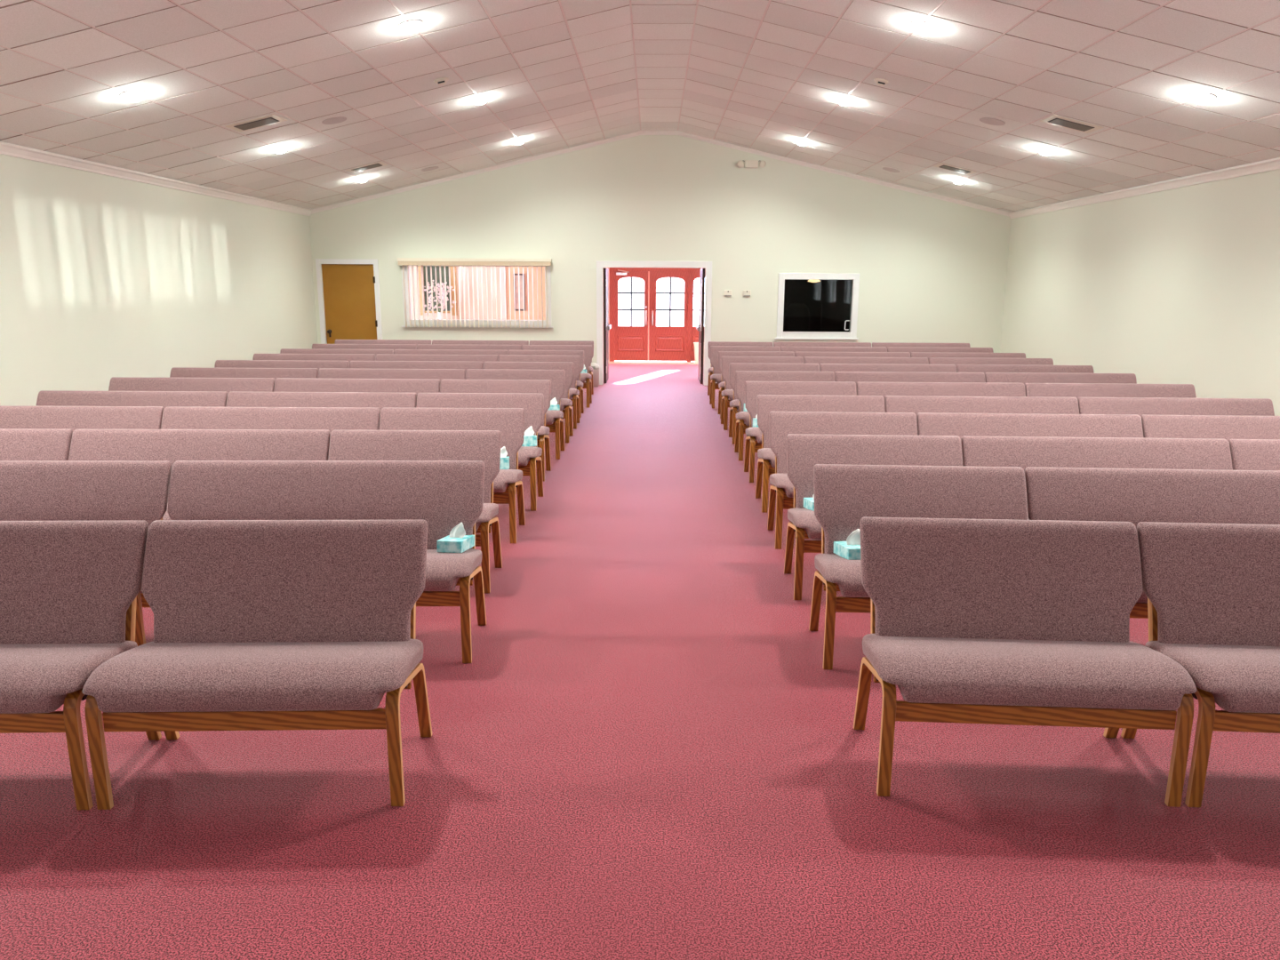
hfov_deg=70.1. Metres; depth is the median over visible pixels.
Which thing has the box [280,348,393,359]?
bench
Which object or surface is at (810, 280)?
pendant lamp
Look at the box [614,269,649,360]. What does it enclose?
door
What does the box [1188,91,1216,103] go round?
recessed light
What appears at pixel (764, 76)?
ceiling
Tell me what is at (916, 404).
bench
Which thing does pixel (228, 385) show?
bench
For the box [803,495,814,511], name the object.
tissue box
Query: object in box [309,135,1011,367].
wall
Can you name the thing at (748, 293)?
thermostat
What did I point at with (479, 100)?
recessed light
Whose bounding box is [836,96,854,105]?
recessed light
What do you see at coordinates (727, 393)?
bench
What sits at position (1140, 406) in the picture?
bench
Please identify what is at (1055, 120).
ceiling vent
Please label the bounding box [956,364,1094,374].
bench
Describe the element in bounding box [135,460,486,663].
bench
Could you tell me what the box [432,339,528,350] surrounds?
bench
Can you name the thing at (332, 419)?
bench
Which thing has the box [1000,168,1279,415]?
wall
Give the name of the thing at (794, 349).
bench
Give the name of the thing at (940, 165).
ceiling vent
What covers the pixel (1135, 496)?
bench
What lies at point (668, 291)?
door
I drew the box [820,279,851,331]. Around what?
door
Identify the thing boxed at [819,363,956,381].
bench
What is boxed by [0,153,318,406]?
wall
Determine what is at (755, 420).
tissue box
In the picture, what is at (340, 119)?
grille
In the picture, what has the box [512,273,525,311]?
framed picture
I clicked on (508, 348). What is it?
bench
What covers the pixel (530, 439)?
tissue box
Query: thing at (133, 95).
recessed light
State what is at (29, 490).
bench
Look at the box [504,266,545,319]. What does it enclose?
pier
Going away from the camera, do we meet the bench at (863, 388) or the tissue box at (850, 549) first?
the tissue box at (850, 549)
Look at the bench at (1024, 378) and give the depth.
9.40 m
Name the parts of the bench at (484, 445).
backrest, rail, rail, seat, leg frame, post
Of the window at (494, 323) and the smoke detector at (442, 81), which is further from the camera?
the window at (494, 323)
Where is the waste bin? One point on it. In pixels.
(695, 344)
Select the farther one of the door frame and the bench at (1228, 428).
the door frame
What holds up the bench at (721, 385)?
on the floor at (645, 748)
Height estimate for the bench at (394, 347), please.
0.845 m
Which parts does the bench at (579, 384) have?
backrest, seat, leg frame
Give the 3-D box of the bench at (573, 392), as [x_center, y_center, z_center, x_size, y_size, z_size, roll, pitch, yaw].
[-1.269,-1.095,11.277,1.028,0.845,0.616,0,12,1]
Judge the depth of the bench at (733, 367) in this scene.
10.39 m
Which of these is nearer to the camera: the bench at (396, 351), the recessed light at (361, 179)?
the bench at (396, 351)
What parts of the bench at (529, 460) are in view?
backrest, rail, seat, leg frame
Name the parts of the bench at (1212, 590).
post, leg frame, backrest, seat, rail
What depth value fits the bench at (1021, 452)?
5.34 m
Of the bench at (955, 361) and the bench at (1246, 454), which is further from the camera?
the bench at (955, 361)
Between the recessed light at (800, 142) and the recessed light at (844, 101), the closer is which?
the recessed light at (844, 101)
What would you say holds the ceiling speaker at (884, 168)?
attached to the ceiling
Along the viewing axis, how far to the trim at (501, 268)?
18.63 m
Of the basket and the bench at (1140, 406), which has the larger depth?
the basket
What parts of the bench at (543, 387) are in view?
backrest, seat, leg frame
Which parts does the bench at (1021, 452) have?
backrest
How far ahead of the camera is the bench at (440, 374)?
9.49 m
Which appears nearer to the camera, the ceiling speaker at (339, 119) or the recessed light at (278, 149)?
the ceiling speaker at (339, 119)
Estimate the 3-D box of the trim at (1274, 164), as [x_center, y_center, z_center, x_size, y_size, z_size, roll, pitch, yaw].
[6.059,-2.329,5.443,0.070,0.098,20.195,0,12,1]
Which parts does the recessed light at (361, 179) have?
bulb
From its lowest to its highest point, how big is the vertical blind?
1.160 m
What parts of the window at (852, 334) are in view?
sill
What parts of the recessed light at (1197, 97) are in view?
bulb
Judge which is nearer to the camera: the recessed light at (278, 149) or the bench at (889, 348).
the recessed light at (278, 149)
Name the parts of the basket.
lid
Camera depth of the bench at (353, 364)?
10.45 m
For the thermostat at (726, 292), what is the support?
attached to the wall at (930, 269)
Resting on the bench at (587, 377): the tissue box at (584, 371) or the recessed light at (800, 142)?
the tissue box at (584, 371)
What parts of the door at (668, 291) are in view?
pull handle, raised panel, glass pane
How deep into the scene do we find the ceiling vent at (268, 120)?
9.35 m
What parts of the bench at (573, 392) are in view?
backrest, seat, leg frame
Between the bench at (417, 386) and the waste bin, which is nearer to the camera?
the bench at (417, 386)
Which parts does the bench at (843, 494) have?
leg frame, post, rail, seat, rail, backrest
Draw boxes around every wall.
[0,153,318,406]
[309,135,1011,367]
[408,265,823,360]
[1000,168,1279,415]
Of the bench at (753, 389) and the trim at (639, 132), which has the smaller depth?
the bench at (753, 389)
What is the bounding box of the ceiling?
[0,0,1279,212]
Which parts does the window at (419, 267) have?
glass pane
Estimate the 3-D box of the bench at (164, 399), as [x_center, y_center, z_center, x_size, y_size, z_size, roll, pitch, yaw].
[-4.146,-0.253,7.263,1.545,0.845,0.616,0,12,0]
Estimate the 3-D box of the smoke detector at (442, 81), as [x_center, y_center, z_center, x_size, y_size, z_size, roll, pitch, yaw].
[-2.033,-4.081,9.345,0.148,0.072,0.149,2,12,8]
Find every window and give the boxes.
[401,264,553,327]
[417,265,457,315]
[691,272,705,360]
[775,272,859,339]
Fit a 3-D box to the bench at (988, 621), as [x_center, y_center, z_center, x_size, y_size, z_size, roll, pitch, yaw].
[1.336,0.625,3.276,1.028,0.845,0.616,1,12,3]
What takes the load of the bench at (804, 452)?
on the floor at (645, 748)
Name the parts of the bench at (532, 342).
backrest, leg frame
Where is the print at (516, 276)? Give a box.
[514,275,523,309]
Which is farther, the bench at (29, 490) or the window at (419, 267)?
the window at (419, 267)
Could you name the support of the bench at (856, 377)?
on the floor at (645, 748)
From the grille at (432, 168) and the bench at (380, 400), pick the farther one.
the grille at (432, 168)
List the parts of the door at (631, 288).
raised panel, glass pane, pull handle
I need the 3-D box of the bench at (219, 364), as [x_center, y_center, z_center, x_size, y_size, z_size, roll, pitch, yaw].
[-4.126,-0.903,10.313,1.545,0.845,0.616,0,12,1]
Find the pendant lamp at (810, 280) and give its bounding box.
[808,279,820,282]
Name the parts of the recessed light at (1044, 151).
bulb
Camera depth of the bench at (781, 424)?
6.37 m
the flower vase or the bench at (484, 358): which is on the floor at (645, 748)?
the bench at (484, 358)
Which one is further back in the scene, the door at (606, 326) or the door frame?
the door frame
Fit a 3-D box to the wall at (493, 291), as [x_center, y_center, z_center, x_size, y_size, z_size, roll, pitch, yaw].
[-0.730,-3.490,18.305,14.200,2.600,5.005,0,12,1]
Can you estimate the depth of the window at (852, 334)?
15.68 m
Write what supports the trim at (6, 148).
attached to the wall at (103, 277)
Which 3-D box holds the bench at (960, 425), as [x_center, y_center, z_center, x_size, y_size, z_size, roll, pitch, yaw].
[2.704,0.010,6.189,1.545,0.845,0.616,1,12,2]
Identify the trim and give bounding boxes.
[0,141,311,215]
[310,130,1009,216]
[315,258,382,343]
[498,266,504,319]
[596,260,711,385]
[1008,157,1279,218]
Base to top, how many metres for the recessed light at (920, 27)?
0.085 m
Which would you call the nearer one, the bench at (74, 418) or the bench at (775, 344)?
the bench at (74, 418)
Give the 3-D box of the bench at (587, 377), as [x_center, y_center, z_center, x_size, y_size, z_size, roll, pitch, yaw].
[-1.220,-1.507,13.207,1.028,0.845,0.616,0,12,1]
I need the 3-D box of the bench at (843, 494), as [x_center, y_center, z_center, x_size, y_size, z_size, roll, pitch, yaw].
[1.356,0.404,4.311,1.028,0.845,0.616,1,12,3]
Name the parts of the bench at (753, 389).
leg frame, seat, rail, backrest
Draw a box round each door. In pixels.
[321,264,377,343]
[603,267,611,383]
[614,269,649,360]
[648,272,687,360]
[696,268,704,383]
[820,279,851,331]
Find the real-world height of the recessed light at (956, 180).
0.085 m
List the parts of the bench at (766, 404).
leg frame, post, seat, rail, backrest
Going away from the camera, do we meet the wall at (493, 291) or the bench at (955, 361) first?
the bench at (955, 361)
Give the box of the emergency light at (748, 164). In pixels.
[737,160,766,167]
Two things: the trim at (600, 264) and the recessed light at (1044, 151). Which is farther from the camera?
the trim at (600, 264)
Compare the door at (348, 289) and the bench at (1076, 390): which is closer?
the bench at (1076, 390)
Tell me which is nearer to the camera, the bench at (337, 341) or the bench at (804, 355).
the bench at (804, 355)
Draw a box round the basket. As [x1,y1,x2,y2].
[591,362,599,386]
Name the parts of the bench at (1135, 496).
rail, seat, backrest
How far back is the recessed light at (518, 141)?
13.46 m
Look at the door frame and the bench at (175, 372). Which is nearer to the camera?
the bench at (175, 372)
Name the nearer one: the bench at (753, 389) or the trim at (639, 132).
the bench at (753, 389)
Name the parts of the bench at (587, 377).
backrest, seat, leg frame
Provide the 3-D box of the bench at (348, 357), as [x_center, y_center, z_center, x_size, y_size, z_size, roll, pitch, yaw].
[-4.112,-1.117,11.315,1.545,0.845,0.616,0,12,1]
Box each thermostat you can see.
[724,290,731,295]
[743,290,751,296]
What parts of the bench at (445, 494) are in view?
leg frame, rail, seat, backrest, rail, leg frame, post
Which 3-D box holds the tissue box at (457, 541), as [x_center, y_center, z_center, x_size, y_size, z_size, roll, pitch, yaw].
[-0.888,0.275,4.406,0.120,0.141,0.214,2,12,7]
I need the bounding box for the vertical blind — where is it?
[396,257,551,327]
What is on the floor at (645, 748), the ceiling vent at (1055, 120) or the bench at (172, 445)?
the bench at (172, 445)
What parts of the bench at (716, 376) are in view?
leg frame, seat, backrest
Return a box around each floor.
[0,360,1279,959]
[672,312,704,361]
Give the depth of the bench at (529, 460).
7.38 m
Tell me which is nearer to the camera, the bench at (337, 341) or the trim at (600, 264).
the bench at (337, 341)
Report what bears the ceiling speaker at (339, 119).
attached to the ceiling
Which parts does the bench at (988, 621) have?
post, leg frame, backrest, seat, rail, leg frame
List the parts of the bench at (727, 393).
leg frame, seat, backrest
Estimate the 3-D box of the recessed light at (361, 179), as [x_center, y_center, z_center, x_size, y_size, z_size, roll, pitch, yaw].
[-4.160,-4.501,13.664,0.205,0.085,0.209,2,12,7]
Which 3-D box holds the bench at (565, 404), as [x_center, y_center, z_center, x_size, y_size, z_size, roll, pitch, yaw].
[-1.282,-0.881,10.273,1.028,0.845,0.616,0,12,1]
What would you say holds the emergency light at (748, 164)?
attached to the wall at (930, 269)
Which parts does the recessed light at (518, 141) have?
bulb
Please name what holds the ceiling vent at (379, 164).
in the ceiling
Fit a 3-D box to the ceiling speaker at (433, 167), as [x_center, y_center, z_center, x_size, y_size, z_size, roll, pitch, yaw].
[-3.256,-4.828,14.153,0.263,0.066,0.269,2,12,6]
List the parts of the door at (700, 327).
kick plate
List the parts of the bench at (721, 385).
seat, leg frame, backrest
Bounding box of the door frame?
[609,267,705,361]
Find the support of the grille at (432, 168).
attached to the ceiling speaker at (433, 167)
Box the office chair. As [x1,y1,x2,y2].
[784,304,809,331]
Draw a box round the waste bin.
[693,342,703,363]
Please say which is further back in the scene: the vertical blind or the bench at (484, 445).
the vertical blind
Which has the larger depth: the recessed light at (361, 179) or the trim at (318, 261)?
the trim at (318, 261)
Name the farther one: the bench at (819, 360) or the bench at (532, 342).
the bench at (532, 342)
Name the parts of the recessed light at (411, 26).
bulb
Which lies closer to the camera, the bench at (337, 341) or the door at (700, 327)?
the bench at (337, 341)
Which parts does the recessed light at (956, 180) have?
bulb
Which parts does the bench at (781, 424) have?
leg frame, post, seat, rail, rail, backrest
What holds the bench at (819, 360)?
on the floor at (645, 748)
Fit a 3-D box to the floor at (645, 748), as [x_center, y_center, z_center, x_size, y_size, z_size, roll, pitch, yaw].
[-0.874,-0.040,8.595,14.223,0.104,25.400,0,12,1]
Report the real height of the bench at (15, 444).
0.845 m
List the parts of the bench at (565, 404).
backrest, seat, leg frame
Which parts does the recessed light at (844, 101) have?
bulb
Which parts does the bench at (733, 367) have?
leg frame, seat, backrest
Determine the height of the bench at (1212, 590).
0.845 m
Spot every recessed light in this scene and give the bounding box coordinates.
[119,89,146,102]
[270,145,288,153]
[355,176,368,182]
[397,19,423,32]
[471,96,488,104]
[512,138,525,144]
[795,139,808,145]
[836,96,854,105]
[909,20,935,33]
[952,177,966,183]
[1036,147,1055,155]
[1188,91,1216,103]
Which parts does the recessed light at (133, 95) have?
bulb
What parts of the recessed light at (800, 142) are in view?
bulb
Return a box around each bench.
[0,405,164,431]
[0,428,72,460]
[0,460,171,527]
[0,520,161,810]
[35,390,227,407]
[68,428,330,519]
[82,519,431,809]
[108,376,274,394]
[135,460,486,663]
[160,406,380,460]
[169,367,318,389]
[214,360,349,369]
[225,391,416,430]
[252,353,375,367]
[273,377,440,407]
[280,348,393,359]
[312,344,416,351]
[317,368,465,386]
[328,429,502,593]
[334,339,431,345]
[348,360,483,376]
[375,353,498,364]
[379,407,525,543]
[393,349,507,361]
[416,344,521,354]
[416,392,543,511]
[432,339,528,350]
[440,379,551,481]
[465,368,565,459]
[483,361,573,442]
[498,354,580,428]
[508,350,583,417]
[522,344,591,407]
[528,340,593,394]
[707,341,773,399]
[709,345,780,407]
[718,351,794,418]
[720,356,803,430]
[728,362,819,444]
[734,370,834,460]
[744,381,856,482]
[755,394,885,512]
[767,411,917,549]
[773,342,871,347]
[780,346,887,352]
[784,433,962,599]
[794,352,910,363]
[804,356,928,371]
[808,464,1027,669]
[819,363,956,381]
[834,371,985,391]
[853,516,1196,807]
[856,382,1025,411]
[872,342,970,349]
[884,395,1079,435]
[887,346,993,353]
[910,352,1025,363]
[916,412,1143,455]
[928,357,1053,368]
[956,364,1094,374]
[961,435,1232,519]
[984,372,1136,391]
[1024,383,1196,399]
[1024,466,1279,618]
[1077,397,1274,418]
[1120,521,1279,807]
[1141,414,1279,443]
[1229,439,1279,470]
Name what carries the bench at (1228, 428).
on the floor at (645, 748)
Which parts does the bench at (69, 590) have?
rail, seat, backrest, leg frame, post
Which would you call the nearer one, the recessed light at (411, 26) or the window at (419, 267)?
the recessed light at (411, 26)
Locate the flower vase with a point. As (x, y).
(443, 284)
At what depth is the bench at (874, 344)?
14.37 m
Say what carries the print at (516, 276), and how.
attached to the framed picture at (516, 275)
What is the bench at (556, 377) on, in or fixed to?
on the floor at (645, 748)
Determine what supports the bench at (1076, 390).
on the floor at (645, 748)
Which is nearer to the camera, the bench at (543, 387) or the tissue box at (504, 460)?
the tissue box at (504, 460)
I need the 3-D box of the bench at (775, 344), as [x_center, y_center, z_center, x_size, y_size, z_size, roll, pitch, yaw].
[2.874,-1.705,14.229,1.545,0.845,0.616,0,12,1]
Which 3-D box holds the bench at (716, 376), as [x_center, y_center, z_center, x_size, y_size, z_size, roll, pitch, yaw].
[1.533,-1.486,13.173,1.028,0.845,0.616,0,12,1]
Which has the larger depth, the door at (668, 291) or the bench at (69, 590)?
the door at (668, 291)
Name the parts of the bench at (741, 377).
leg frame, seat, backrest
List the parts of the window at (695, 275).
raised panel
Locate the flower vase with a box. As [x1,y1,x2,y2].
[423,280,454,319]
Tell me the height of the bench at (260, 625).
0.845 m
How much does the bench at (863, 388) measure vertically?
0.845 m
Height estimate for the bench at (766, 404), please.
0.845 m
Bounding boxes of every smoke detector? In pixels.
[433,77,448,85]
[873,78,888,86]
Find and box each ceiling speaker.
[321,116,346,124]
[421,166,439,171]
[882,167,899,172]
[979,117,1005,125]
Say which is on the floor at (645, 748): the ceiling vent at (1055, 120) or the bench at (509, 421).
the bench at (509, 421)
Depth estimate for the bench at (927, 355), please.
12.25 m
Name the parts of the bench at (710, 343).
leg frame, backrest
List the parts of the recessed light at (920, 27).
bulb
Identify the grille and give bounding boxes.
[323,117,345,123]
[422,167,438,170]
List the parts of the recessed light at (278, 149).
bulb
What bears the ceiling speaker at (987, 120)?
attached to the ceiling
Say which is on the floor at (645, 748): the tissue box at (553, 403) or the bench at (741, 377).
the bench at (741, 377)
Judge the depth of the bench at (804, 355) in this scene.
12.27 m
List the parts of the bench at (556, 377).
backrest, rail, seat, leg frame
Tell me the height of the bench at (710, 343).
0.845 m
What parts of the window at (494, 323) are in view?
sill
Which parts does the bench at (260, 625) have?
leg frame, rail, seat, backrest, rail, leg frame, post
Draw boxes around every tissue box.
[436,522,474,552]
[499,446,509,469]
[521,425,536,446]
[548,397,559,410]
[580,364,587,373]
[752,414,758,427]
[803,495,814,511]
[833,528,860,559]
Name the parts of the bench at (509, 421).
backrest, rail, rail, seat, leg frame, post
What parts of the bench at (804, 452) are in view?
leg frame, post, rail, seat, rail, backrest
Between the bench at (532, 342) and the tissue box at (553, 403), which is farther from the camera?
the bench at (532, 342)
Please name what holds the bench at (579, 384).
on the floor at (645, 748)
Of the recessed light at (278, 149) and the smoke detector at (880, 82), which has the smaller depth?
the smoke detector at (880, 82)
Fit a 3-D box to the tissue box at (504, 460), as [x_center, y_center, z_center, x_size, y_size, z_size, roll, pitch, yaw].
[-0.965,-0.151,6.327,0.110,0.162,0.118,-1,12,-5]
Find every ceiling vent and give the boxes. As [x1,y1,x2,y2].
[225,113,287,132]
[345,161,387,173]
[934,162,976,175]
[1039,114,1103,133]
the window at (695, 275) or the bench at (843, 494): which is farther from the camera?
the window at (695, 275)

